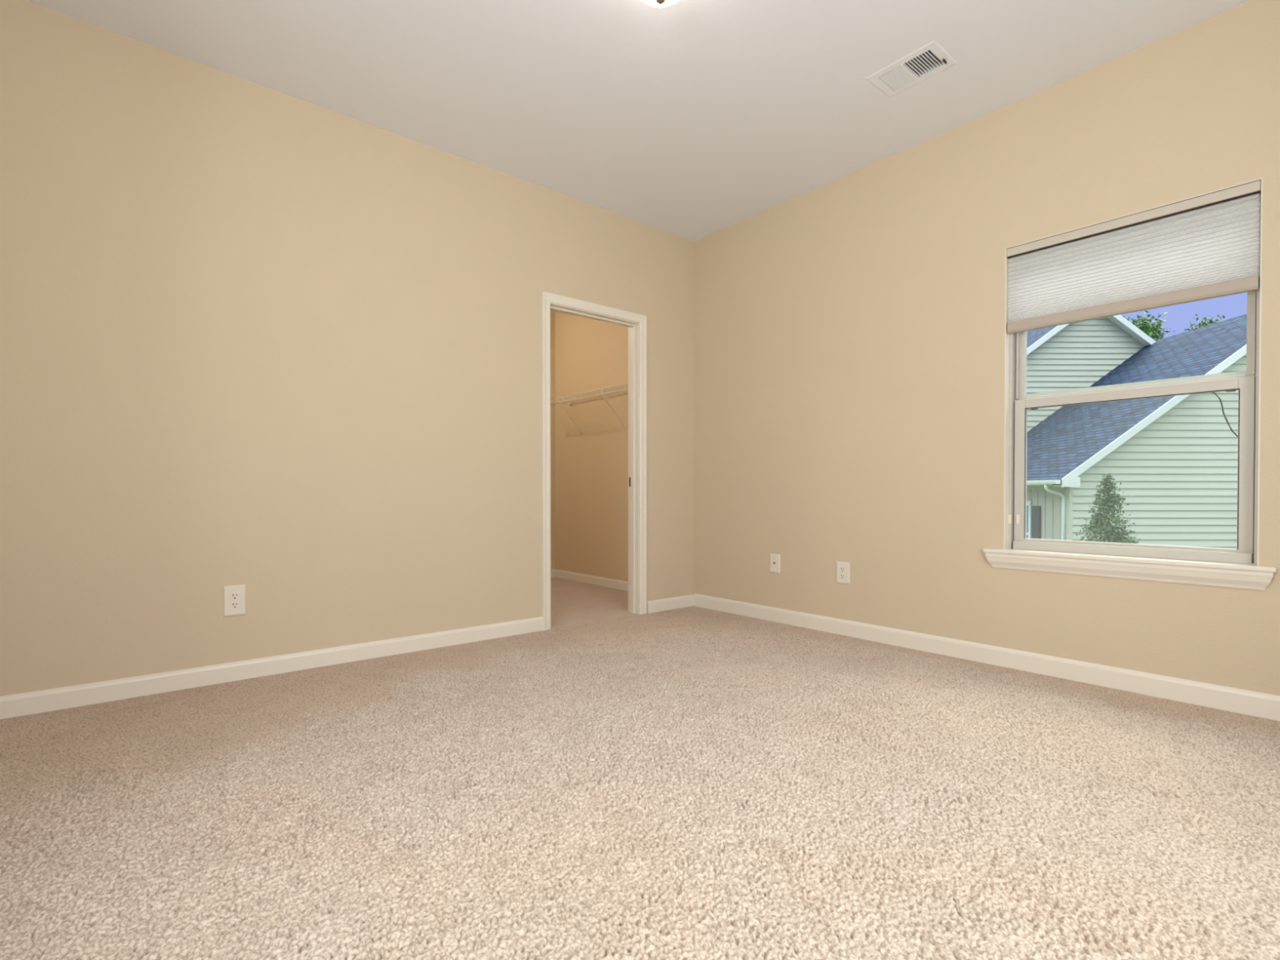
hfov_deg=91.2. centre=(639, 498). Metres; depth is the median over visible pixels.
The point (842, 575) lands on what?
receptacle
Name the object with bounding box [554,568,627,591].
baseboard
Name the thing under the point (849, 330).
wall
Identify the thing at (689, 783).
floor
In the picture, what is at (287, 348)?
wall
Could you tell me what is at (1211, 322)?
leafy tree
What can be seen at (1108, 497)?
evergreen tree
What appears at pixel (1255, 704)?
baseboard
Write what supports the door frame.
in the wall at (287, 348)
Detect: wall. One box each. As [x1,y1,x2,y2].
[0,0,693,696]
[550,310,555,569]
[555,311,627,582]
[693,0,1279,695]
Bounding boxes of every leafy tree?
[1123,310,1175,340]
[1184,314,1226,330]
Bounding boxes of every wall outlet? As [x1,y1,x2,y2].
[222,584,245,616]
[836,561,849,584]
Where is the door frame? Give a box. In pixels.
[542,291,646,630]
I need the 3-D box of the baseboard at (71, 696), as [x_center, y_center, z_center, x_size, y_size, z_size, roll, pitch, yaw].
[-1.668,0.784,2.994,2.783,0.084,0.014,-1,1,-40]
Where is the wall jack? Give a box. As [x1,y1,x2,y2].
[769,553,780,573]
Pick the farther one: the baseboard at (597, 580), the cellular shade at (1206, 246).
the baseboard at (597, 580)
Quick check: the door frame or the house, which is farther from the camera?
the house
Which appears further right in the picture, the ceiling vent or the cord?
the cord
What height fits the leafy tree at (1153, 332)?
14.727 m
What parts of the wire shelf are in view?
long rod, hanging rod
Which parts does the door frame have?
casing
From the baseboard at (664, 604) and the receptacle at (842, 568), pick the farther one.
the baseboard at (664, 604)
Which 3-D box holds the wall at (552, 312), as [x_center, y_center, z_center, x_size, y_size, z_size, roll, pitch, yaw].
[-1.832,-0.571,5.573,2.461,2.740,0.100,-1,1,-40]
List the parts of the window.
glass pane, sill, sash, screen frame, sash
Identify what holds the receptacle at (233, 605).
attached to the wall outlet at (234, 596)
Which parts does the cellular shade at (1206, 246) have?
rail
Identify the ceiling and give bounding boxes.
[26,0,1249,240]
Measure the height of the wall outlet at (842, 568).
0.128 m
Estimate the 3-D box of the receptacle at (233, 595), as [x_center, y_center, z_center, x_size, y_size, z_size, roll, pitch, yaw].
[-1.839,0.443,2.846,0.034,0.029,0.003,-1,1,-40]
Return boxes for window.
[982,177,1277,590]
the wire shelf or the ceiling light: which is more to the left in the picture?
the wire shelf
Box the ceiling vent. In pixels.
[865,40,958,97]
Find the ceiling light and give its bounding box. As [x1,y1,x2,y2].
[642,0,678,7]
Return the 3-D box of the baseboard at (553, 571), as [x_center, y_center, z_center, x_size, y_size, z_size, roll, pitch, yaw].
[-1.763,0.760,5.571,2.347,0.078,0.014,-1,1,-40]
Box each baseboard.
[0,616,543,719]
[551,568,555,577]
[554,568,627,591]
[646,594,693,613]
[693,593,1279,720]
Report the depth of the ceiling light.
2.28 m
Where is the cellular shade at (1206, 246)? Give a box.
[1006,179,1261,333]
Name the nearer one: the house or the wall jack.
the wall jack
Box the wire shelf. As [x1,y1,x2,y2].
[550,382,627,435]
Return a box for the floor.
[0,577,1279,959]
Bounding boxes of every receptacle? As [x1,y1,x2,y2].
[230,592,239,599]
[230,601,239,608]
[840,566,844,572]
[840,573,844,578]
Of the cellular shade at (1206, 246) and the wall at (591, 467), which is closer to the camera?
the cellular shade at (1206, 246)
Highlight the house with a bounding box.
[1022,313,1254,564]
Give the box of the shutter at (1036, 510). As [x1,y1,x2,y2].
[1031,506,1040,551]
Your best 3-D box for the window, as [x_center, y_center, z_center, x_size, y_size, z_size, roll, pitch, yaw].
[2.110,-0.439,2.781,0.192,1.566,1.027,-1,1,-40]
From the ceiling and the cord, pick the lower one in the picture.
the cord
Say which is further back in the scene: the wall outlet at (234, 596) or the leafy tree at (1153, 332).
the leafy tree at (1153, 332)
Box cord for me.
[1212,392,1237,436]
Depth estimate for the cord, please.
2.55 m
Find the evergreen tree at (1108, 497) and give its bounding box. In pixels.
[1075,473,1140,556]

